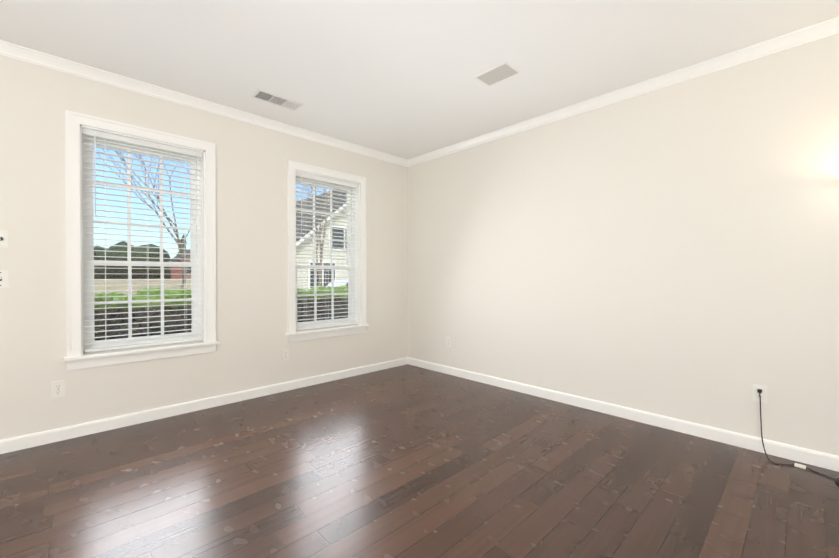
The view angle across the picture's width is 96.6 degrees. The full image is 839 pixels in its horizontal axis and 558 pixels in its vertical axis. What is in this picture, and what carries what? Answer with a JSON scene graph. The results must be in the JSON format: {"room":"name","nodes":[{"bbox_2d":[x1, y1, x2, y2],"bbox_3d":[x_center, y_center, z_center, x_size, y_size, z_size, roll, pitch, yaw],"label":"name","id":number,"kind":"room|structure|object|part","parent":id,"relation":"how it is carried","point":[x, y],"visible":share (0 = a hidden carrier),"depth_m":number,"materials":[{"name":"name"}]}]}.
{"room":"empty living room","nodes":[
{"label":"empty living room","id":0,"kind":"room"},
{"bbox_2d":[0,55,407,439],"bbox_3d":[-2.588,-0.106,2.818,6.960,2.940,0.180,0,1,-44],"label":"wall","id":1,"kind":"structure","parent":0,"point":[36,101],"depth_m":3.24,"materials":[{"name":"white paint"}]},
{"bbox_2d":[0,230,7,247],"bbox_3d":[-2.785,-0.269,2.482,0.072,0.116,0.026,0,1,-44],"label":"light switch","id":2,"kind":"object","parent":1,"relation":"attached to","point":[3,238],"visible":1,"depth_m":2.50,"materials":[{"name":"white plastic"}]},
{"bbox_2d":[0,270,8,287],"bbox_3d":[-2.788,0.000,2.486,0.072,0.116,0.019,0,1,-44],"label":"toggle light switch","id":3,"kind":"object","parent":1,"relation":"attached to","point":[4,278],"visible":1,"depth_m":2.50,"materials":[{"name":"white plastic"}]},
{"bbox_2d":[51,380,64,397],"bbox_3d":[-2.596,0.792,2.684,0.072,0.116,0.010,0,1,-44],"label":"electrical outlet","id":4,"kind":"object","parent":1,"relation":"attached to","point":[57,388],"visible":1,"depth_m":2.68,"materials":[{"name":"white plastic"}]},
{"bbox_2d":[63,110,219,369],"bbox_3d":[-2.256,-0.280,3.099,1.026,1.881,0.234,0,1,-44],"label":"window","id":5,"kind":"structure","parent":1,"relation":"in","point":[74,359],"depth_m":3.04,"materials":[{"name":"white wood"}]},
{"bbox_3d":[-2.309,-0.280,3.154,0.746,1.643,0.056,0,1,-44],"label":"left window sash","id":6,"kind":"part","parent":5,"relation":"part of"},
{"bbox_2d":[82,128,201,351],"bbox_3d":[-2.247,-0.290,3.090,0.798,1.680,0.072,0,1,-44],"label":"window blind","id":7,"kind":"object","parent":5,"relation":"attached to","point":[113,137],"visible":0.94,"depth_m":3.05,"materials":[{"name":"white plastic"}]},
{"bbox_3d":[-2.309,-0.290,3.154,0.674,1.551,0.033,0,1,-44],"label":"glass","id":8,"kind":"part","parent":5,"relation":"part of","materials":[{"name":"clear glass"}]},
{"bbox_2d":[0,357,407,453],"bbox_3d":[-2.520,1.119,2.757,6.600,0.092,0.014,0,1,-44],"label":"baseboard","id":9,"kind":"structure","parent":1,"relation":"attached to","point":[12,444],"depth_m":3.15,"materials":[{"name":"white wood"}]},
{"bbox_2d":[0,40,407,166],"bbox_3d":[-2.511,-1.534,2.729,6.600,0.082,0.041,0,1,-44],"label":"crown molding","id":10,"kind":"structure","parent":1,"relation":"attached to","point":[7,49],"depth_m":3.13,"materials":[{"name":"white"}]},
{"bbox_2d":[282,349,288,360],"bbox_3d":[-1.384,0.784,3.861,0.072,0.116,0.010,0,1,-44],"label":"electrical outlet","id":11,"kind":"object","parent":1,"relation":"attached to","point":[285,354],"visible":1,"depth_m":3.86,"materials":[{"name":"white plastic"}]},
{"bbox_2d":[286,160,368,341],"bbox_3d":[-1.057,-0.288,4.262,1.026,1.881,0.234,0,1,-44],"label":"window","id":12,"kind":"structure","parent":1,"relation":"in","point":[293,334],"depth_m":4.32,"materials":[{"name":"white wood"}]},
{"bbox_3d":[-1.110,-0.297,4.317,0.674,1.551,0.033,0,1,-44],"label":"glass","id":13,"kind":"part","parent":12,"relation":"part of","materials":[{"name":"clear glass"}]},
{"bbox_3d":[-1.110,-0.287,4.317,0.746,1.643,0.056,0,1,-44],"label":"right window sash","id":14,"kind":"part","parent":12,"relation":"part of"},
{"bbox_2d":[296,172,357,329],"bbox_3d":[-1.049,-0.297,4.253,0.798,1.680,0.072,0,1,-44],"label":"window blind","id":15,"kind":"object","parent":12,"relation":"attached to","point":[323,179],"visible":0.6,"depth_m":4.22,"materials":[{"name":"white plastic"}]},
{"bbox_2d":[0,364,838,557],"bbox_3d":[-0.436,1.279,0.610,6.960,0.200,6.360,0,1,-44],"label":"floor","id":16,"kind":"structure","parent":0,"point":[407,461],"depth_m":2.12,"materials":[{"name":"brown wood"}]},
{"bbox_2d":[757,172,838,484],"bbox_3d":[2.386,0.280,2.201,0.304,1.777,0.601,0,1,-44],"label":"floor lamp","id":17,"kind":"object","parent":16,"relation":"on","point":[759,391],"visible":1,"depth_m":2.34,"materials":[{"name":"black metal"}]},
{"bbox_3d":[2.368,0.955,2.319,0.173,0.424,0.411,0,1,-44],"label":"cord","id":18,"kind":"part","parent":17,"relation":"part of","materials":[{"name":"black plastic"}]},
{"bbox_2d":[794,463,805,468],"bbox_3d":[2.358,1.159,2.314,0.028,0.016,0.051,0,1,-44],"label":"switch","id":19,"kind":"object","parent":17,"relation":"attached to","point":[796,464],"depth_m":2.31,"materials":[{"name":"white plastic"}]},
{"bbox_2d":[0,0,838,159],"bbox_3d":[-0.436,-1.661,0.591,7.560,0.200,6.960,0,1,-44],"label":"ceiling","id":20,"kind":"structure","parent":0,"point":[396,78],"depth_m":2.55,"materials":[{"name":"white paint"}]},
{"bbox_2d":[250,88,303,110],"bbox_3d":[-1.251,-1.575,3.298,0.400,0.009,0.190,0,1,-44],"label":"ceiling vent","id":21,"kind":"object","parent":20,"relation":"in","point":[273,98],"visible":1,"depth_m":3.28,"materials":[{"name":"white metal"}]},
{"bbox_2d":[474,62,519,85],"bbox_3d":[0.597,-1.573,2.879,0.195,0.007,0.285,0,1,-44],"label":"ceiling vent","id":22,"kind":"object","parent":20,"relation":"in","point":[499,73],"visible":1,"depth_m":2.87,"materials":[{"name":"white plastic"}]},
{"bbox_2d":[408,33,838,455],"bbox_3d":[2.059,-0.106,2.898,0.180,2.940,6.180,0,1,-44],"label":"wall","id":23,"kind":"structure","parent":0,"point":[671,251],"depth_m":2.93,"materials":[{"name":"white paint"}]},
{"bbox_2d":[446,337,450,346],"bbox_3d":[0.350,0.763,4.529,0.010,0.116,0.072,0,1,-44],"label":"electrical outlet","id":24,"kind":"object","parent":23,"relation":"attached to","point":[448,341],"visible":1,"depth_m":4.52,"materials":[{"name":"white plastic"}]},
{"bbox_2d":[408,357,838,471],"bbox_3d":[1.938,1.118,2.892,0.014,0.092,5.970,0,1,-44],"label":"baseboard","id":25,"kind":"structure","parent":23,"relation":"attached to","point":[785,451],"depth_m":2.92,"materials":[{"name":"white"}]},
{"bbox_2d":[408,16,838,166],"bbox_3d":[1.939,-1.535,2.855,0.041,0.082,5.940,0,1,-44],"label":"crown molding","id":26,"kind":"structure","parent":23,"relation":"attached to","point":[823,29],"depth_m":2.90,"materials":[{"name":"white wood"}]},
{"bbox_2d":[753,384,766,402],"bbox_3d":[2.298,0.773,2.522,0.010,0.116,0.072,0,1,-44],"label":"electrical outlet","id":27,"kind":"object","parent":23,"relation":"attached to","point":[763,394],"visible":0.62,"depth_m":2.52,"materials":[{"name":"white plastic"}]},
{"label":"outside","id":28,"kind":"structure","parent":0,"visible":0},
{"bbox_2d":[94,280,190,295],"bbox_3d":[-90.711,0.381,98.332,600.000,1.200,340.000,0,1,-44],"label":"ground","id":29,"kind":"structure","parent":28,"point":[114,283],"depth_m":33.93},
{"bbox_2d":[94,234,186,278],"bbox_3d":[-51.847,-4.603,73.212,111.387,9.697,16.714,0,1,-44],"label":"tree","id":30,"kind":"object","parent":29,"relation":"on","point":[138,275],"depth_m":67.00,"materials":[{"name":"green plant"}]},
{"bbox_2d":[97,145,189,288],"bbox_3d":[-8.077,-2.287,10.636,5.222,7.811,6.748,0,1,-44],"label":"tree","id":31,"kind":"object","parent":29,"relation":"on","point":[172,235],"depth_m":10.79,"materials":[{"name":"brown plant"}]},
{"bbox_2d":[171,255,190,278],"bbox_3d":[-38.728,-2.699,65.152,6.400,5.400,8.000,0,1,-44],"label":"brick wall","id":32,"kind":"structure","parent":29,"relation":"on","point":[175,275],"depth_m":61.63,"materials":[{"name":"red brick"}]},
{"bbox_2d":[168,249,189,261],"bbox_3d":[-38.728,-4.349,65.141,7.200,2.600,8.800,0,1,-44],"label":"house roof","id":33,"kind":"structure","parent":32,"relation":"on","point":[187,252],"depth_m":63.52,"materials":[{"name":"grey"}]},
{"bbox_2d":[94,285,347,340],"bbox_3d":[-2.787,0.840,4.178,10.059,1.531,1.199,0,1,-44],"label":"hedge","id":34,"kind":"object","parent":29,"relation":"on","point":[179,312],"depth_m":3.83,"materials":[{"name":"green plant"}]},
{"bbox_2d":[296,183,339,285],"bbox_3d":[-3.983,-2.431,14.335,4.020,8.065,4.777,0,1,-44],"label":"tree","id":35,"kind":"object","parent":29,"relation":"on","point":[321,255],"depth_m":14.10,"materials":[{"name":"brown plant"}]},
{"bbox_2d":[296,206,347,289],"bbox_3d":[-7.231,-2.383,28.833,11.200,8.250,12.000,0,1,-44],"label":"wall","id":36,"kind":"structure","parent":29,"relation":"on","point":[298,260],"depth_m":21.91,"materials":[{"name":"beige wood"}]},
{"bbox_2d":[296,189,346,240],"bbox_3d":[-7.231,-4.165,28.821,11.900,5.008,12.700,0,1,-44],"label":"house roof","id":37,"kind":"structure","parent":36,"relation":"on","point":[323,217],"depth_m":24.13,"materials":[{"name":"grey"}]},
{"bbox_2d":[296,202,346,288],"bbox_3d":[-2.922,-2.979,24.391,11.900,7.100,0.370,0,1,-44],"label":"fascia","id":38,"kind":"object","parent":36,"relation":"attached to","point":[336,211],"depth_m":22.07,"materials":[{"name":"white wood"}]},
{"bbox_2d":[310,227,346,287],"bbox_3d":[-3.515,-1.326,24.008,7.600,3.600,0.010,0,1,-44],"label":"glazing","id":39,"kind":"object","parent":38,"relation":"attached to","point":[328,264],"depth_m":22.40,"materials":[{"name":"grey"}]},
{"bbox_2d":[325,280,347,287],"bbox_3d":[-3.122,0.765,20.020,4.410,1.470,1.920,0,1,-44],"label":"car","id":40,"kind":"object","parent":29,"relation":"on","point":[341,284],"depth_m":18.84,"materials":[{"name":"white paint"}]}
]}

